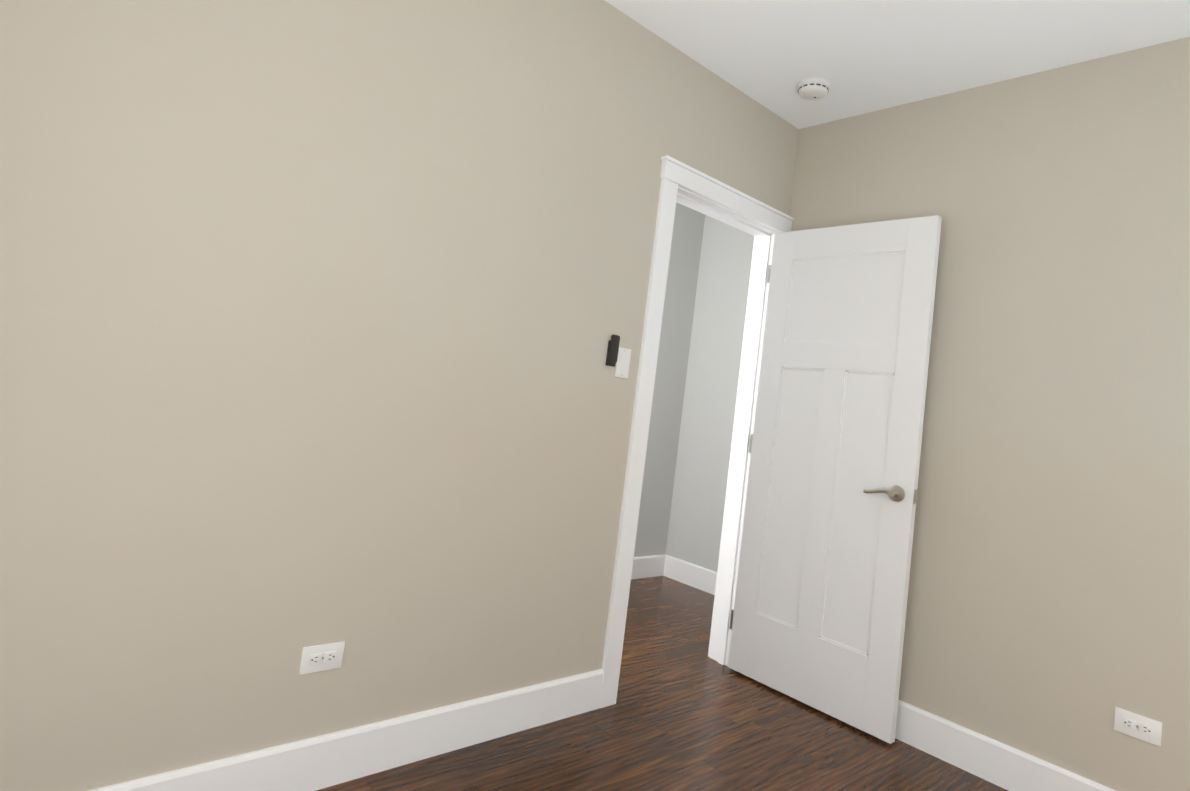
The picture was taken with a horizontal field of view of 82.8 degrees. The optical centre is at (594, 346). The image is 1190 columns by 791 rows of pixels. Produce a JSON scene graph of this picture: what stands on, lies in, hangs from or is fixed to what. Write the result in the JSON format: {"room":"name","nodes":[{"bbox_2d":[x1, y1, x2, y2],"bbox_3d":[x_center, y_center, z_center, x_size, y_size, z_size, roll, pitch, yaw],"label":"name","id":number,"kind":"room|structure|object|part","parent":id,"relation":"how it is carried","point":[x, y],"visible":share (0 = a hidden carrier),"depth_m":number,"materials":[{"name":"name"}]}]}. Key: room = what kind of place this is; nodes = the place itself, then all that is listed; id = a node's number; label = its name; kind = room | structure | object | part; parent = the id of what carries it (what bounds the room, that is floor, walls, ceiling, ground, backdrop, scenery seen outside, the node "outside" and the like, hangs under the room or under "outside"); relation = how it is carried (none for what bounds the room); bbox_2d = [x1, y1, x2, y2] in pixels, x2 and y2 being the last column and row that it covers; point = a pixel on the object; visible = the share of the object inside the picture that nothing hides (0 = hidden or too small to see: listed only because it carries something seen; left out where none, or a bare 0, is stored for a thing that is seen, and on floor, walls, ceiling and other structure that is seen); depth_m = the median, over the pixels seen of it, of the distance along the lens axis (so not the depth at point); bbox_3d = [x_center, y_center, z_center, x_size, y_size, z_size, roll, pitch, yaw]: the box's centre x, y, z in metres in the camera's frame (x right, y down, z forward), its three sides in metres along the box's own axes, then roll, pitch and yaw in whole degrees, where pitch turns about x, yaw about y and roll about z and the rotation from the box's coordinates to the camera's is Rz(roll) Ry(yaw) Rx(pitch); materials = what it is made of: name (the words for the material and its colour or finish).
{"room":"empty bedroom","nodes":[
{"label":"empty bedroom","id":0,"kind":"room"},
{"bbox_2d":[0,0,797,790],"bbox_3d":[-0.083,0.034,2.501,4.360,2.600,0.120,11,-6,-41],"label":"wall","id":1,"kind":"structure","parent":0,"point":[316,316],"depth_m":1.81,"materials":[{"name":"paint"}]},
{"bbox_2d":[299,641,344,674],"bbox_3d":[-0.748,0.856,1.854,0.116,0.072,0.008,11,-6,-41],"label":"electrical outlet","id":2,"kind":"object","parent":1,"relation":"attached to","point":[322,657],"visible":1,"depth_m":1.85,"materials":[{"name":"white plastic"}]},
{"bbox_2d":[89,669,603,790],"bbox_3d":[-0.833,1.128,1.784,2.320,0.140,0.015,11,-6,-41],"label":"baseboard","id":3,"kind":"structure","parent":1,"relation":"attached to","point":[325,761],"depth_m":1.97,"materials":[{"name":"white paint"}]},
{"bbox_2d":[606,335,630,378],"bbox_3d":[0.096,0.041,2.566,0.123,0.156,0.023,11,-6,-41],"label":"switch plate","id":4,"kind":"object","parent":1,"relation":"attached to","point":[618,356],"visible":1,"depth_m":2.57,"materials":[{"name":"white plastic"}]},
{"bbox_2d":[600,155,793,707],"bbox_3d":[0.441,0.368,2.985,0.959,2.142,0.192,11,-6,-41],"label":"door frame","id":5,"kind":"structure","parent":1,"relation":"attached to","point":[762,223],"depth_m":2.93,"materials":[{"name":"white paint"}]},
{"bbox_2d":[728,215,941,743],"bbox_3d":[0.988,0.476,2.902,0.128,2.030,0.796,11,-6,-41],"label":"door","id":6,"kind":"structure","parent":5,"relation":"attached to","point":[820,607],"depth_m":2.84,"materials":[{"name":"white paint"}]},
{"bbox_3d":[0.747,0.463,3.200,0.002,1.728,0.031,11,-6,-41],"label":"door jamb hinge","id":7,"kind":"part","parent":6,"relation":"part of","materials":[{"name":"white wood"}]},
{"bbox_2d":[316,576,1007,790],"bbox_3d":[0.293,1.393,1.790,4.360,0.100,4.280,11,-6,-41],"label":"floor","id":8,"kind":"structure","parent":0,"point":[685,712],"depth_m":2.38,"materials":[{"name":"brown wood"}]},
{"bbox_2d":[631,554,665,579],"bbox_3d":[-0.811,1.259,3.499,3.520,0.140,0.015,11,-6,-41],"label":"baseboard","id":9,"kind":"structure","parent":8,"relation":"on","point":[644,566],"depth_m":4.54,"materials":[{"name":"white paint"}]},
{"bbox_2d":[634,202,753,571],"bbox_3d":[0.096,0.075,2.746,3.760,2.600,0.004,11,-6,-41],"label":"wall","id":10,"kind":"structure","parent":0,"point":[684,485],"depth_m":3.04,"materials":[{"name":"paint"}]},
{"bbox_2d":[663,555,716,594],"bbox_3d":[0.864,1.527,4.228,0.015,0.140,1.110,11,-6,-41],"label":"baseboard","id":11,"kind":"structure","parent":10,"relation":"attached to","point":[689,574],"depth_m":4.47,"materials":[{"name":"white paint"}]},
{"bbox_2d":[604,0,1189,128],"bbox_3d":[0.632,-1.278,1.990,4.360,0.100,4.280,11,-6,-41],"label":"ceiling","id":12,"kind":"structure","parent":0,"point":[863,56],"depth_m":2.50,"materials":[{"name":"paint"}]},
{"bbox_2d":[797,78,829,99],"bbox_3d":[0.936,-1.097,2.897,0.132,0.048,0.132,11,-6,-41],"label":"smoke detector","id":13,"kind":"object","parent":12,"relation":"attached to","point":[813,88],"visible":1,"depth_m":2.86,"materials":[{"name":"white plastic"}]},
{"bbox_2d":[789,37,1189,790],"bbox_3d":[1.856,0.259,2.216,0.120,2.600,2.900,11,-6,-41],"label":"wall","id":14,"kind":"structure","parent":0,"point":[1049,603],"depth_m":2.40,"materials":[{"name":"paint"}]},
{"bbox_2d":[895,699,1115,790],"bbox_3d":[1.601,1.464,2.136,0.015,0.140,2.750,11,-6,-41],"label":"baseboard","id":15,"kind":"structure","parent":14,"relation":"attached to","point":[1009,768],"depth_m":2.39,"materials":[{"name":"white paint"}]},
{"bbox_2d":[1114,707,1161,746],"bbox_3d":[1.690,1.185,2.103,0.008,0.072,0.116,11,-6,-41],"label":"electrical outlet","id":16,"kind":"object","parent":14,"relation":"attached to","point":[1138,726],"visible":1,"depth_m":2.10,"materials":[{"name":"white plastic"}]}
]}

